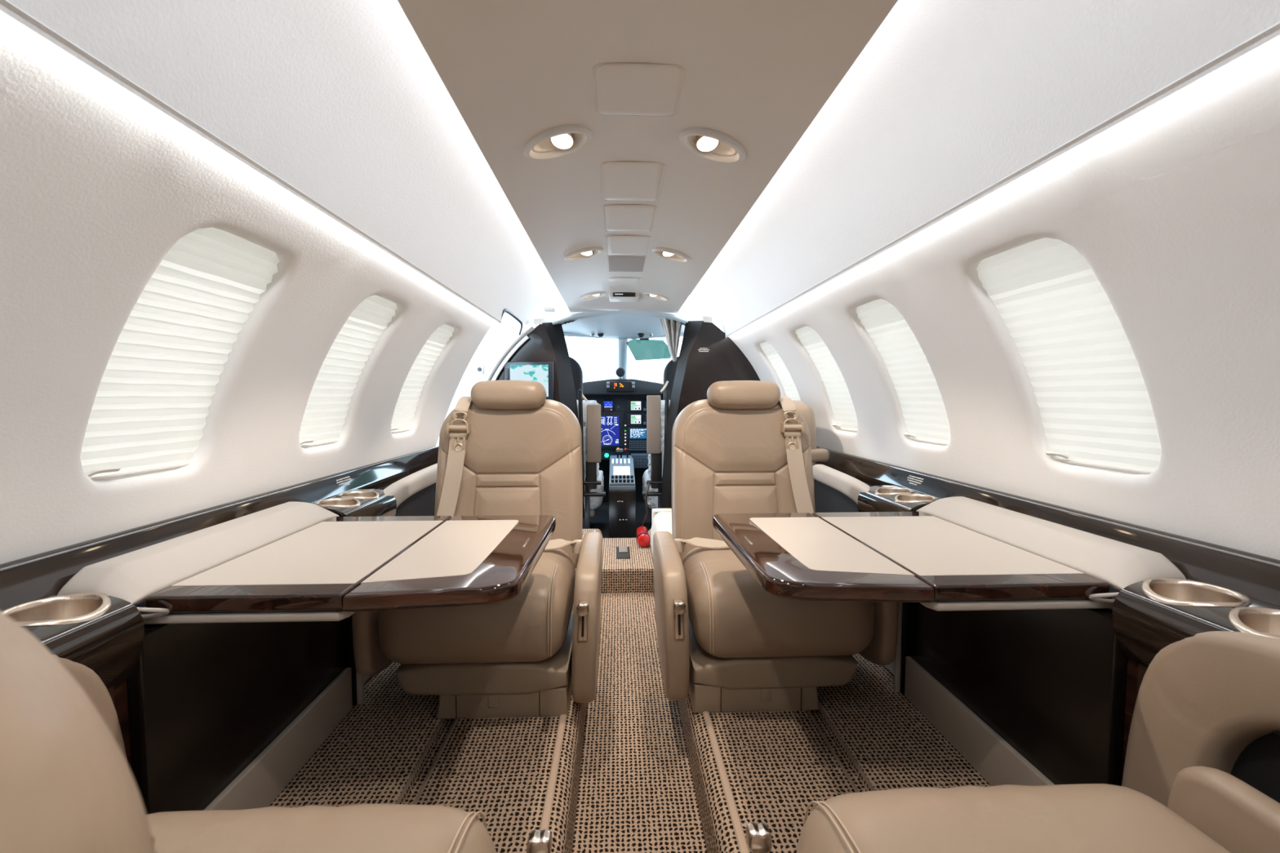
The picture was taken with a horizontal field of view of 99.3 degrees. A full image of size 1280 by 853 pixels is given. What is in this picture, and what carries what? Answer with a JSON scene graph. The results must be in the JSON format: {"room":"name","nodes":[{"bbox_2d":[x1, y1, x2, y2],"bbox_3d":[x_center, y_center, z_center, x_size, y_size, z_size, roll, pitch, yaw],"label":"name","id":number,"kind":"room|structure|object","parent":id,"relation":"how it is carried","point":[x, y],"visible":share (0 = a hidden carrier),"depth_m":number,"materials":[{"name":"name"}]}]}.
{"room":"aircraft cabin","nodes":[
{"label":"aircraft cabin","id":0,"kind":"room"},
{"bbox_2d":[0,10,496,625],"bbox_3d":[-0.651,0.157,0.540,0.309,1.073,3.615,0,3,-2],"label":"wall","id":1,"kind":"structure","parent":0,"point":[98,183],"depth_m":0.69,"materials":[{"name":"white plastic"}]},
{"bbox_2d":[0,592,144,772],"bbox_3d":[-0.653,0.422,0.565,0.109,0.434,0.216,0,3,-2],"label":"console","id":2,"kind":"object","parent":1,"relation":"attached to","point":[101,633],"visible":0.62,"depth_m":0.63,"materials":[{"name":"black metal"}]},
{"bbox_2d":[53,654,128,764],"bbox_3d":[-0.600,0.438,0.177,0.038,0.444,0.956,0,3,-2],"label":"armrest","id":3,"kind":"object","parent":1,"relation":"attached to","point":[88,680],"visible":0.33,"depth_m":0.60,"materials":[{"name":"beige leather"}]},
{"bbox_2d":[80,226,279,480],"bbox_3d":[-0.685,-0.106,0.836,0.179,0.372,0.231,0,3,-2],"label":"window","id":4,"kind":"structure","parent":1,"relation":"in","point":[149,411],"depth_m":0.82,"materials":[{"name":"white plastic"}]},
{"bbox_2d":[57,501,338,605],"bbox_3d":[-0.677,0.188,0.911,0.087,0.047,0.502,0,3,-2],"label":"armrest","id":5,"kind":"object","parent":1,"relation":"attached to","point":[131,577],"visible":0.92,"depth_m":0.79,"materials":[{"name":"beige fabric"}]},
{"bbox_2d":[0,445,438,611],"bbox_3d":[-0.720,0.202,0.457,0.041,0.068,3.450,0,3,-2],"label":"trim","id":6,"kind":"structure","parent":1,"relation":"attached to","point":[41,575],"depth_m":0.84,"materials":[{"name":"black"}]},
{"bbox_2d":[0,0,562,324],"bbox_3d":[-0.415,-0.448,0.776,0.253,0.221,4.130,0,3,-2],"label":"panel","id":7,"kind":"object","parent":1,"relation":"attached to","point":[341,104],"depth_m":0.78,"materials":[{"name":"white plastic"}]},
{"bbox_2d":[336,475,351,486],"bbox_3d":[-0.749,0.140,1.380,0.009,0.019,0.072,0,3,-2],"label":"air vent","id":8,"kind":"object","parent":1,"relation":"attached to","point":[341,481],"depth_m":1.38,"materials":[{"name":"white metal"}]},
{"bbox_2d":[298,294,397,448],"bbox_3d":[-0.706,-0.133,1.333,0.179,0.372,0.231,0,3,-2],"label":"window","id":9,"kind":"structure","parent":1,"relation":"in","point":[325,413],"depth_m":1.33,"materials":[{"name":"white fabric"}]},
{"bbox_2d":[313,488,396,516],"bbox_3d":[-0.683,0.383,1.303,0.109,0.434,0.246,0,3,-2],"label":"console","id":10,"kind":"object","parent":1,"relation":"attached to","point":[356,502],"visible":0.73,"depth_m":1.29,"materials":[{"name":"silver metal"}]},
{"bbox_2d":[363,463,437,684],"bbox_3d":[-0.662,0.361,1.582,0.029,0.446,0.788,0,3,-2],"label":"armrest","id":11,"kind":"object","parent":1,"relation":"attached to","point":[414,494],"visible":0.24,"depth_m":1.61,"materials":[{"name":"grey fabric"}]},
{"bbox_2d":[391,324,454,433],"bbox_3d":[-0.726,-0.160,1.829,0.179,0.372,0.231,0,3,-2],"label":"window","id":12,"kind":"structure","parent":1,"relation":"in","point":[405,410],"depth_m":1.84,"materials":[{"name":"white plastic"}]},
{"bbox_2d":[542,306,555,312],"bbox_3d":[-0.420,-0.542,2.519,0.050,0.014,0.080,0,3,-2],"label":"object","id":13,"kind":"object","parent":1,"relation":"attached to","point":[552,309],"visible":1,"depth_m":2.48,"materials":[{"name":"white plastic"}]},
{"bbox_2d":[268,528,601,852],"bbox_3d":[-0.402,0.672,0.766,0.588,0.099,3.990,0,3,-2],"label":"floor","id":14,"kind":"structure","parent":0,"point":[522,773],"depth_m":0.99,"materials":[{"name":"carpet"}]},
{"bbox_2d":[126,615,364,814],"bbox_3d":[-0.619,0.430,0.927,0.053,0.379,0.510,0,3,-2],"label":"wall panel","id":15,"kind":"object","parent":14,"relation":"on","point":[222,716],"visible":0.6,"depth_m":0.82,"materials":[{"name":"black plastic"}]},
{"bbox_2d":[136,515,555,624],"bbox_3d":[-0.406,0.219,0.913,0.482,0.038,0.481,0,3,-2],"label":"folding table","id":16,"kind":"object","parent":15,"relation":"on","point":[335,568],"visible":0.98,"depth_m":0.78,"materials":[{"name":"brown wood"}]},
{"bbox_2d":[0,611,552,852],"bbox_3d":[-0.309,0.326,0.286,0.492,0.774,0.554,0,3,-2],"label":"seat","id":17,"kind":"object","parent":14,"relation":"on","point":[67,785],"visible":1,"depth_m":0.12,"materials":[{"name":"beige leather"}]},
{"bbox_2d":[146,804,496,852],"bbox_3d":[-0.321,0.450,0.379,0.394,0.184,0.381,0,3,-2],"label":"seat cushion","id":18,"kind":"object","parent":17,"relation":"on","point":[362,828],"depth_m":0.48,"materials":[{"name":"beige leather"}]},
{"bbox_2d":[351,380,602,719],"bbox_3d":[-0.347,0.240,1.348,0.504,0.716,0.567,0,3,-2],"label":"seat","id":19,"kind":"object","parent":14,"relation":"on","point":[505,448],"visible":0.78,"depth_m":1.15,"materials":[{"name":"beige leather"}]},
{"bbox_2d":[377,548,575,664],"bbox_3d":[-0.358,0.402,1.276,0.394,0.184,0.381,0,3,-2],"label":"seat cushion","id":20,"kind":"object","parent":19,"relation":"on","point":[535,626],"depth_m":1.10,"materials":[{"name":"beige leather"}]},
{"bbox_2d":[495,317,584,518],"bbox_3d":[-0.580,-0.040,2.905,0.550,1.103,0.191,0,3,-2],"label":"wall","id":21,"kind":"structure","parent":0,"point":[547,342],"depth_m":2.81,"materials":[{"name":"black plastic"}]},
{"bbox_2d":[435,308,534,446],"bbox_3d":[-0.830,0.010,2.520,0.609,1.474,0.624,0,3,-2],"label":"door","id":22,"kind":"structure","parent":21,"relation":"in","point":[501,341],"depth_m":2.73,"materials":[{"name":"white plastic"}]},
{"bbox_2d":[503,361,554,400],"bbox_3d":[-0.567,-0.208,2.784,0.250,0.245,0.034,0,3,-2],"label":"monitor","id":23,"kind":"object","parent":21,"relation":"attached to","point":[542,372],"visible":0.54,"depth_m":2.77,"materials":[{"name":"black"}]},
{"bbox_2d":[549,311,690,338],"bbox_3d":[-0.098,-0.576,3.222,1.017,0.157,0.667,0,3,-2],"label":"ceiling","id":24,"kind":"structure","parent":0,"point":[602,324],"depth_m":3.12,"materials":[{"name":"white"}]},
{"bbox_2d":[561,320,575,324],"bbox_3d":[-0.386,-0.574,2.975,0.102,0.035,0.055,0,3,-2],"label":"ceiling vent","id":25,"kind":"object","parent":24,"relation":"in","point":[569,321],"depth_m":2.97,"materials":[{"name":"white plastic"}]},
{"bbox_2d":[597,333,604,337],"bbox_3d":[-0.245,-0.583,3.386,0.040,0.052,0.040,0,3,-2],"label":"ceiling vent","id":26,"kind":"object","parent":24,"relation":"in","point":[600,335],"depth_m":3.37,"materials":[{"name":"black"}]},
{"bbox_2d":[617,338,627,378],"bbox_3d":[-0.122,-0.439,3.815,0.064,0.333,0.546,0,3,-2],"label":"trim","id":27,"kind":"structure","parent":24,"relation":"attached to","point":[622,345],"depth_m":3.69,"materials":[{"name":"blue"}]},
{"bbox_2d":[637,333,644,337],"bbox_3d":[0.007,-0.583,3.397,0.042,0.053,0.042,0,3,-2],"label":"ceiling vent","id":28,"kind":"object","parent":24,"relation":"in","point":[641,335],"depth_m":3.38,"materials":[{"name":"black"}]},
{"bbox_2d":[626,337,671,360],"bbox_3d":[0.057,-0.521,3.575,0.298,0.175,0.026,0,3,-2],"label":"sun visor","id":29,"kind":"object","parent":24,"relation":"hanging from","point":[640,348],"visible":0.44,"depth_m":3.58,"materials":[{"name":"teal plastic"}]},
{"bbox_2d":[660,318,681,361],"bbox_3d":[0.172,-0.482,2.986,0.129,0.249,0.051,0,3,-2],"label":"curtain","id":30,"kind":"object","parent":24,"relation":"hanging from","point":[672,329],"visible":0.96,"depth_m":2.98,"materials":[{"name":"grey fabric"}]},
{"bbox_2d":[590,502,651,537],"bbox_3d":[-0.104,0.642,3.438,1.240,0.001,1.800,0,3,-2],"label":"floor","id":31,"kind":"structure","parent":0,"point":[600,521],"depth_m":3.70,"materials":[{"name":"black"}]},
{"bbox_2d":[569,356,605,528],"bbox_3d":[-0.454,0.106,3.324,0.495,1.081,0.552,0,3,-2],"label":"seat","id":32,"kind":"object","parent":31,"relation":"on","point":[588,411],"visible":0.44,"depth_m":3.08,"materials":[{"name":"black"}]},
{"bbox_2d":[583,470,604,509],"bbox_3d":[-0.389,0.387,3.413,0.322,0.212,0.412,0,3,-2],"label":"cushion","id":33,"kind":"object","parent":32,"relation":"on","point":[595,502],"depth_m":3.23,"materials":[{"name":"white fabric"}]},
{"bbox_2d":[608,457,635,537],"bbox_3d":[-0.111,0.432,3.353,0.156,0.427,0.466,0,3,-2],"label":"pedestal","id":34,"kind":"object","parent":31,"relation":"on","point":[622,491],"visible":0.94,"depth_m":3.13,"materials":[{"name":"black plastic"}]},
{"bbox_2d":[609,448,631,457],"bbox_3d":[-0.130,0.380,3.754,0.155,0.488,0.260,0,3,-2],"label":"throttle quadrant","id":35,"kind":"object","parent":34,"relation":"on","point":[618,450],"visible":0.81,"depth_m":3.66,"materials":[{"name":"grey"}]},
{"bbox_2d":[642,355,679,510],"bbox_3d":[0.255,0.105,3.348,0.483,1.081,0.566,0,3,0],"label":"seat","id":36,"kind":"object","parent":31,"relation":"on","point":[657,409],"visible":0.38,"depth_m":3.08,"materials":[{"name":"black"}]},
{"bbox_2d":[642,469,657,508],"bbox_3d":[0.180,0.385,3.436,0.322,0.212,0.412,0,3,-2],"label":"cushion","id":37,"kind":"object","parent":36,"relation":"on","point":[652,501],"depth_m":3.25,"materials":[{"name":"white fabric"}]},
{"bbox_2d":[598,459,648,502],"bbox_3d":[-0.139,0.170,4.263,1.240,0.920,0.001,0,3,-2],"label":"wall","id":38,"kind":"structure","parent":0,"point":[604,465],"depth_m":4.28,"materials":[{"name":"black plastic"}]},
{"bbox_2d":[582,378,663,467],"bbox_3d":[-0.130,-0.021,4.018,1.200,0.648,0.370,0,3,-2],"label":"panel","id":39,"kind":"object","parent":38,"relation":"attached to","point":[623,402],"visible":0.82,"depth_m":3.98,"materials":[{"name":"black plastic"}]},
{"bbox_2d":[615,367,625,378],"bbox_3d":[-0.139,-0.370,3.845,0.066,0.088,0.140,0,3,-2],"label":"compass","id":40,"kind":"object","parent":39,"relation":"on","point":[620,371],"visible":0.99,"depth_m":3.78,"materials":[{"name":"black plastic"}]},
{"bbox_2d":[632,455,646,466],"bbox_3d":[-0.004,0.251,3.986,0.102,0.079,0.012,0,3,-2],"label":"keypad","id":41,"kind":"object","parent":39,"relation":"attached to","point":[638,460],"depth_m":3.99,"materials":[{"name":"black plastic"}]},
{"bbox_2d":[601,537,654,593],"bbox_3d":[-0.060,0.638,2.352,0.300,0.193,0.470,0,3,-2],"label":"step","id":42,"kind":"structure","parent":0,"point":[635,574],"depth_m":2.12,"materials":[{"name":"carpet"}]},
{"bbox_2d":[616,546,630,559],"bbox_3d":[-0.072,0.538,2.331,0.057,0.008,0.170,0,3,-2],"label":"latch","id":43,"kind":"object","parent":42,"relation":"on","point":[623,552],"depth_m":2.32,"materials":[{"name":"black metal"}]},
{"bbox_2d":[635,482,650,547],"bbox_3d":[0.015,0.397,2.513,0.065,0.273,0.237,0,3,-2],"label":"fire extinguisher","id":44,"kind":"object","parent":42,"relation":"on","point":[643,540],"visible":1,"depth_m":2.46,"materials":[{"name":"red metal"}]},
{"bbox_2d":[572,592,706,852],"bbox_3d":[0.018,0.736,0.461,0.250,0.001,3.340,0,3,-2],"label":"floor","id":45,"kind":"structure","parent":0,"point":[637,793],"depth_m":1.16,"materials":[{"name":"carpet"}]},
{"bbox_2d":[397,0,897,313],"bbox_3d":[0.001,-0.543,0.808,0.583,0.109,4.170,0,3,-2],"label":"ceiling","id":46,"kind":"structure","parent":0,"point":[637,74],"depth_m":0.90,"materials":[{"name":"beige plastic"}]},
{"bbox_2d":[522,124,591,160],"bbox_3d":[-0.158,-0.556,1.038,0.135,0.068,0.107,0,3,-2],"label":"light","id":47,"kind":"object","parent":46,"relation":"attached to","point":[562,137],"visible":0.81,"depth_m":1.04,"materials":[{"name":"white plastic"}]},
{"bbox_2d":[564,246,603,261],"bbox_3d":[-0.192,-0.600,1.842,0.135,0.068,0.107,0,3,-2],"label":"light","id":48,"kind":"object","parent":46,"relation":"attached to","point":[587,252],"visible":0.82,"depth_m":1.84,"materials":[{"name":"white plastic"}]},
{"bbox_2d":[579,292,607,300],"bbox_3d":[-0.222,-0.640,2.592,0.135,0.068,0.107,0,3,-2],"label":"light","id":49,"kind":"object","parent":46,"relation":"attached to","point":[597,295],"visible":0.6,"depth_m":2.59,"materials":[{"name":"white plastic"}]},
{"bbox_2d":[608,292,639,302],"bbox_3d":[-0.078,-0.634,2.647,0.143,0.034,0.134,0,3,-2],"label":"display","id":50,"kind":"object","parent":46,"relation":"attached to","point":[615,296],"visible":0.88,"depth_m":2.59,"materials":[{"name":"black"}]},
{"bbox_2d":[642,292,669,301],"bbox_3d":[0.077,-0.641,2.605,0.135,0.068,0.107,0,3,-2],"label":"light","id":51,"kind":"object","parent":46,"relation":"attached to","point":[651,295],"visible":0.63,"depth_m":2.61,"materials":[{"name":"white plastic"}]},
{"bbox_2d":[652,247,690,262],"bbox_3d":[0.107,-0.601,1.854,0.135,0.068,0.107,0,3,-2],"label":"light","id":52,"kind":"object","parent":46,"relation":"attached to","point":[667,254],"visible":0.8,"depth_m":1.86,"materials":[{"name":"white plastic"}]},
{"bbox_2d":[678,127,746,164],"bbox_3d":[0.141,-0.557,1.050,0.135,0.068,0.107,0,3,-2],"label":"light","id":53,"kind":"object","parent":46,"relation":"attached to","point":[707,140],"visible":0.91,"depth_m":1.06,"materials":[{"name":"white plastic"}]},
{"bbox_2d":[661,315,760,508],"bbox_3d":[0.404,-0.037,2.856,0.570,1.103,0.231,0,3,-2],"label":"wall","id":54,"kind":"structure","parent":0,"point":[706,357],"depth_m":2.73,"materials":[{"name":"black plastic"}]},
{"bbox_2d":[648,528,991,852],"bbox_3d":[0.410,0.670,0.800,0.588,0.099,3.990,0,3,-2],"label":"floor","id":55,"kind":"structure","parent":0,"point":[767,767],"depth_m":1.01,"materials":[{"name":"carpet"}]},
{"bbox_2d":[650,511,671,552],"bbox_3d":[0.113,0.465,2.203,0.120,0.170,0.404,0,3,-2],"label":"pod","id":56,"kind":"object","parent":55,"relation":"on","point":[662,521],"visible":0.19,"depth_m":2.23,"materials":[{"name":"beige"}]},
{"bbox_2d":[651,508,671,525],"bbox_3d":[0.102,0.457,2.504,0.093,0.153,0.062,0,3,-2],"label":"box","id":57,"kind":"object","parent":55,"relation":"on","point":[654,511],"visible":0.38,"depth_m":2.48,"materials":[{"name":"beige plastic"}]},
{"bbox_2d":[653,380,898,713],"bbox_3d":[0.290,0.238,1.374,0.504,0.716,0.567,0,3,-2],"label":"seat","id":58,"kind":"object","parent":55,"relation":"on","point":[727,643],"visible":0.87,"depth_m":1.17,"materials":[{"name":"beige leather"}]},
{"bbox_2d":[681,546,874,657],"bbox_3d":[0.307,0.400,1.304,0.394,0.184,0.381,0,3,-2],"label":"seat cushion","id":59,"kind":"object","parent":58,"relation":"on","point":[731,615],"depth_m":1.13,"materials":[{"name":"beige leather"}]},
{"bbox_2d":[791,400,829,492],"bbox_3d":[0.423,0.224,2.152,0.450,0.655,0.555,0,3,-2],"label":"seat","id":60,"kind":"object","parent":55,"relation":"on","point":[818,455],"visible":0.17,"depth_m":1.89,"materials":[{"name":"beige leather"}]},
{"bbox_2d":[893,602,1127,786],"bbox_3d":[0.613,0.427,0.977,0.053,0.379,0.510,0,3,-2],"label":"wall panel","id":61,"kind":"object","parent":55,"relation":"on","point":[1025,697],"visible":0.59,"depth_m":0.87,"materials":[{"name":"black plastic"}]},
{"bbox_2d":[711,511,1118,611],"bbox_3d":[0.401,0.218,0.946,0.482,0.038,0.481,0,3,-2],"label":"folding table","id":62,"kind":"object","parent":61,"relation":"on","point":[940,565],"visible":0.97,"depth_m":0.81,"materials":[{"name":"brown wood"}]},
{"bbox_2d":[745,766,1279,852],"bbox_3d":[0.350,0.326,0.295,0.486,0.774,0.589,0,3,-2],"label":"seat","id":63,"kind":"object","parent":55,"relation":"on","point":[1209,810],"visible":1,"depth_m":0.50,"materials":[{"name":"beige leather"}]},
{"bbox_2d":[796,783,1231,852],"bbox_3d":[0.351,0.449,0.406,0.394,0.184,0.381,0,3,-2],"label":"seat cushion","id":64,"kind":"object","parent":63,"relation":"on","point":[1086,818],"depth_m":0.50,"materials":[{"name":"beige leather"}]},
{"bbox_2d":[1121,631,1279,807],"bbox_3d":[0.655,0.435,0.229,0.038,0.444,0.956,0,3,-2],"label":"seat back","id":65,"kind":"object","parent":63,"relation":"attached to","point":[1211,700],"visible":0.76,"depth_m":0.60,"materials":[{"name":"beige leather"}]},
{"bbox_2d":[728,35,1279,609],"bbox_3d":[0.654,0.164,0.782,0.284,1.032,3.990,0,3,-2],"label":"wall","id":66,"kind":"structure","parent":0,"point":[1173,207],"depth_m":0.73,"materials":[{"name":"white plastic"}]},
{"bbox_2d":[760,341,800,400],"bbox_3d":[0.622,-0.190,2.381,0.176,0.372,0.231,0,3,-2],"label":"window","id":67,"kind":"structure","parent":66,"relation":"in","point":[787,382],"depth_m":2.40,"materials":[{"name":"white fabric"}]},
{"bbox_2d":[795,325,857,432],"bbox_3d":[0.642,-0.163,1.885,0.176,0.372,0.231,0,3,-2],"label":"window","id":68,"kind":"structure","parent":66,"relation":"in","point":[837,392],"depth_m":1.90,"materials":[{"name":"white plastic"}]},
{"bbox_2d":[812,464,893,675],"bbox_3d":[0.605,0.362,1.559,0.029,0.446,0.638,0,3,-2],"label":"armrest","id":69,"kind":"object","parent":66,"relation":"attached to","point":[835,491],"visible":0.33,"depth_m":1.66,"materials":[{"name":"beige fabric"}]},
{"bbox_2d":[857,485,939,511],"bbox_3d":[0.646,0.380,1.357,0.109,0.434,0.246,0,3,-2],"label":"console","id":70,"kind":"object","parent":66,"relation":"attached to","point":[878,498],"visible":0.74,"depth_m":1.34,"materials":[{"name":"silver metal"}]},
{"bbox_2d":[855,298,951,445],"bbox_3d":[0.663,-0.136,1.389,0.176,0.372,0.231,0,3,-2],"label":"window","id":71,"kind":"structure","parent":66,"relation":"in","point":[924,413],"depth_m":1.39,"materials":[{"name":"white plastic"}]},
{"bbox_2d":[906,475,923,485],"bbox_3d":[0.706,0.139,1.400,0.009,0.019,0.072,0,3,-2],"label":"vent","id":72,"kind":"object","parent":66,"relation":"attached to","point":[911,480],"depth_m":1.40,"materials":[{"name":"white metal"}]},
{"bbox_2d":[689,0,1279,337],"bbox_3d":[0.411,-0.446,0.745,0.234,0.221,4.000,0,3,-2],"label":"wall panel","id":73,"kind":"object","parent":66,"relation":"attached to","point":[948,104],"depth_m":0.78,"materials":[{"name":"white plastic"}]},
{"bbox_2d":[816,445,1279,607],"bbox_3d":[0.740,0.184,0.777,0.041,0.068,3.970,0,3,-2],"label":"trim","id":74,"kind":"structure","parent":66,"relation":"attached to","point":[1255,576],"depth_m":0.83,"materials":[{"name":"black wood"}]},
{"bbox_2d":[915,496,1186,591],"bbox_3d":[0.671,0.184,0.967,0.087,0.047,0.502,0,3,-2],"label":"armrest","id":75,"kind":"object","parent":66,"relation":"attached to","point":[1121,565],"visible":0.93,"depth_m":0.85,"materials":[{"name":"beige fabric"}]},
{"bbox_2d":[976,237,1161,474],"bbox_3d":[0.683,-0.109,0.892,0.176,0.372,0.231,0,3,-2],"label":"window","id":76,"kind":"structure","parent":66,"relation":"in","point":[1079,361],"depth_m":0.88,"materials":[{"name":"white plastic"}]},
{"bbox_2d":[1112,577,1279,782],"bbox_3d":[0.676,0.419,0.620,0.109,0.434,0.216,0,3,-2],"label":"console","id":77,"kind":"object","parent":66,"relation":"attached to","point":[1151,615],"visible":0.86,"depth_m":0.67,"materials":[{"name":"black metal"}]},
{"bbox_3d":[-0.782,0.207,3.587,0.140,0.920,1.300,0,3,-2],"label":"wall","id":78,"kind":"structure","parent":0,"visible":0},
{"bbox_2d":[563,332,608,338],"bbox_3d":[-0.429,-0.433,3.746,0.570,0.382,0.683,0,3,-2],"label":"window","id":79,"kind":"structure","parent":78,"relation":"in","point":[566,334],"depth_m":3.46,"materials":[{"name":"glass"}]},
{"bbox_3d":[0.557,0.204,3.642,0.140,0.920,1.300,0,3,-2],"label":"wall","id":80,"kind":"structure","parent":0,"visible":0},
{"bbox_2d":[637,333,684,338],"bbox_3d":[0.190,-0.434,3.771,0.570,0.382,0.683,0,3,-2],"label":"window","id":81,"kind":"structure","parent":80,"relation":"in","point":[682,334],"depth_m":3.50,"materials":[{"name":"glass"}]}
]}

